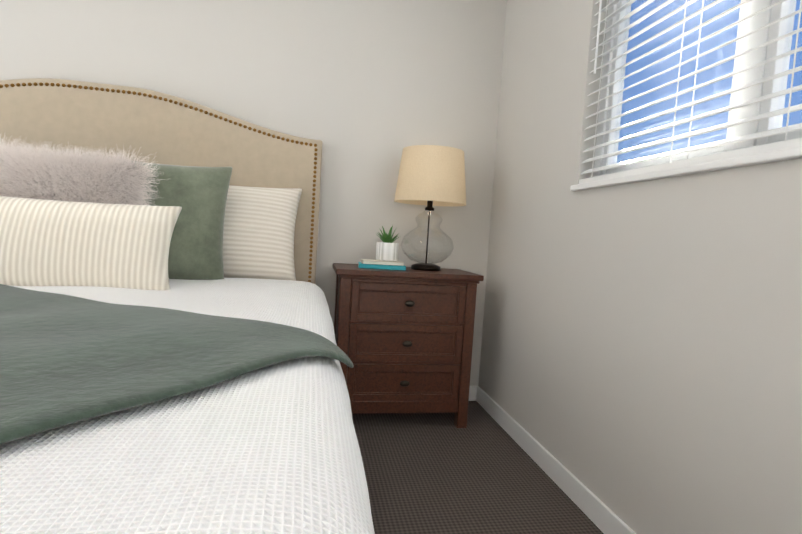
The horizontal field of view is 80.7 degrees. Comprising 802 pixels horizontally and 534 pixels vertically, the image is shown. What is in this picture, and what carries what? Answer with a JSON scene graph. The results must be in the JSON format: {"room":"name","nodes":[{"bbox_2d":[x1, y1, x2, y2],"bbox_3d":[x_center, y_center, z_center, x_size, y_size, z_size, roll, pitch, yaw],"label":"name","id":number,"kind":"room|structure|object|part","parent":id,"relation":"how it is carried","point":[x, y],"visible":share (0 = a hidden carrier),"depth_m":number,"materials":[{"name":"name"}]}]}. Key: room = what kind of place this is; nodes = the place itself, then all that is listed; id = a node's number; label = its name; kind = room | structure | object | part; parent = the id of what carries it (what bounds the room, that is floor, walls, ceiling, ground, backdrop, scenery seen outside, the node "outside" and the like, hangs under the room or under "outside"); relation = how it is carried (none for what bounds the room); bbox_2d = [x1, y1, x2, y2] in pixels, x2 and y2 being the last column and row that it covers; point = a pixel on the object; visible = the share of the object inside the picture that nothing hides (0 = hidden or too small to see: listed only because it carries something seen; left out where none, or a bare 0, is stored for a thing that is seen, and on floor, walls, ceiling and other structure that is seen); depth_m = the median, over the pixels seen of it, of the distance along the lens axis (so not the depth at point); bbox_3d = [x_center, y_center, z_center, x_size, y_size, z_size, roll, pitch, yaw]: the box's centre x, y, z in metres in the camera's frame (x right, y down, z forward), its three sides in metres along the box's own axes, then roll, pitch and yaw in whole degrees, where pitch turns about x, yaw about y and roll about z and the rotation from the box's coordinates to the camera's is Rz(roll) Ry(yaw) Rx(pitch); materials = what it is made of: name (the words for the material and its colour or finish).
{"room":"bedroom","nodes":[
{"label":"bedroom","id":0,"kind":"room"},
{"bbox_2d":[0,0,506,385],"bbox_3d":[-1.516,-0.564,2.272,4.380,2.440,0.140,3,4,-11],"label":"wall","id":1,"kind":"structure","parent":0,"point":[366,92],"depth_m":2.41,"materials":[{"name":"grey paint"}]},
{"bbox_2d":[469,386,474,400],"bbox_3d":[-1.574,0.614,2.274,4.100,0.085,0.015,3,4,-11],"label":"baseboard","id":2,"kind":"structure","parent":1,"relation":"attached to","point":[472,388],"depth_m":2.65,"materials":[{"name":"white wood"}]},
{"bbox_2d":[352,401,603,533],"bbox_3d":[-1.234,0.850,0.456,4.380,0.100,4.020,3,4,-11],"label":"floor","id":3,"kind":"structure","parent":0,"point":[483,472],"depth_m":1.77,"materials":[{"name":"carpet"}]},
{"bbox_2d":[0,78,374,533],"bbox_3d":[-1.218,0.006,1.079,2.230,1.500,2.335,3,4,-11],"label":"bed","id":4,"kind":"object","parent":3,"relation":"on","point":[172,354],"visible":1,"depth_m":0.90,"materials":[{"name":"beige fabric"}]},
{"bbox_3d":[-1.388,-0.358,2.166,2.000,0.940,0.087,3,4,-11],"label":"headboard","id":5,"kind":"part","parent":4,"relation":"part of","materials":[{"name":"fabric"}]},
{"bbox_2d":[333,263,483,427],"bbox_3d":[-0.006,0.378,2.345,0.684,0.740,0.382,3,4,-11],"label":"nightstand","id":6,"kind":"object","parent":3,"relation":"on","point":[404,340],"visible":0.92,"depth_m":2.19,"materials":[{"name":"brown wood"}]},
{"bbox_2d":[358,259,405,270],"bbox_3d":[-0.094,-0.013,2.268,0.220,0.036,0.150,3,4,-7],"label":"books","id":7,"kind":"object","parent":6,"relation":"on","point":[379,264],"visible":1,"depth_m":2.20,"materials":[{"name":"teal paper"}]},
{"bbox_2d":[376,225,400,260],"bbox_3d":[-0.062,-0.121,2.306,0.134,0.175,0.153,3,4,-11],"label":"plant","id":8,"kind":"object","parent":7,"relation":"on","point":[387,249],"visible":1,"depth_m":2.27,"materials":[{"name":"green plant"}]},
{"bbox_2d":[394,145,465,270],"bbox_3d":[0.142,-0.292,2.332,0.356,0.614,0.356,3,4,-11],"label":"lamp","id":9,"kind":"object","parent":6,"relation":"on","point":[430,176],"visible":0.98,"depth_m":2.19,"materials":[{"name":"beige fabric"}]},
{"bbox_2d":[478,0,801,533],"bbox_3d":[0.923,-0.312,0.773,0.140,2.440,3.740,3,4,-11],"label":"wall","id":10,"kind":"structure","parent":0,"point":[640,371],"depth_m":1.40,"materials":[{"name":"grey paint"}]},
{"bbox_2d":[474,386,635,533],"bbox_3d":[0.775,0.858,0.822,0.020,0.085,3.710,3,4,-11],"label":"baseboard","id":11,"kind":"structure","parent":10,"relation":"attached to","point":[600,515],"depth_m":1.78,"materials":[{"name":"white wood"}]},
{"bbox_2d":[570,146,801,190],"bbox_3d":[0.794,-0.246,1.157,0.082,0.020,1.274,3,4,-11],"label":"window sill","id":12,"kind":"structure","parent":10,"relation":"attached to","point":[772,156],"depth_m":1.17,"materials":[{"name":"white wood"}]},
{"bbox_2d":[593,0,801,176],"bbox_3d":[0.893,-0.713,1.139,0.060,0.925,1.250,3,4,-11],"label":"window","id":13,"kind":"structure","parent":10,"relation":"in","point":[776,30],"depth_m":1.21,"materials":[{"name":"white plastic"}]},
{"bbox_2d":[579,0,801,183],"bbox_3d":[0.805,-0.723,1.122,0.111,0.929,1.286,3,4,-11],"label":"window blinds","id":14,"kind":"object","parent":13,"relation":"attached to","point":[787,144],"visible":0.98,"depth_m":1.29,"materials":[{"name":"white plastic"}]}
]}

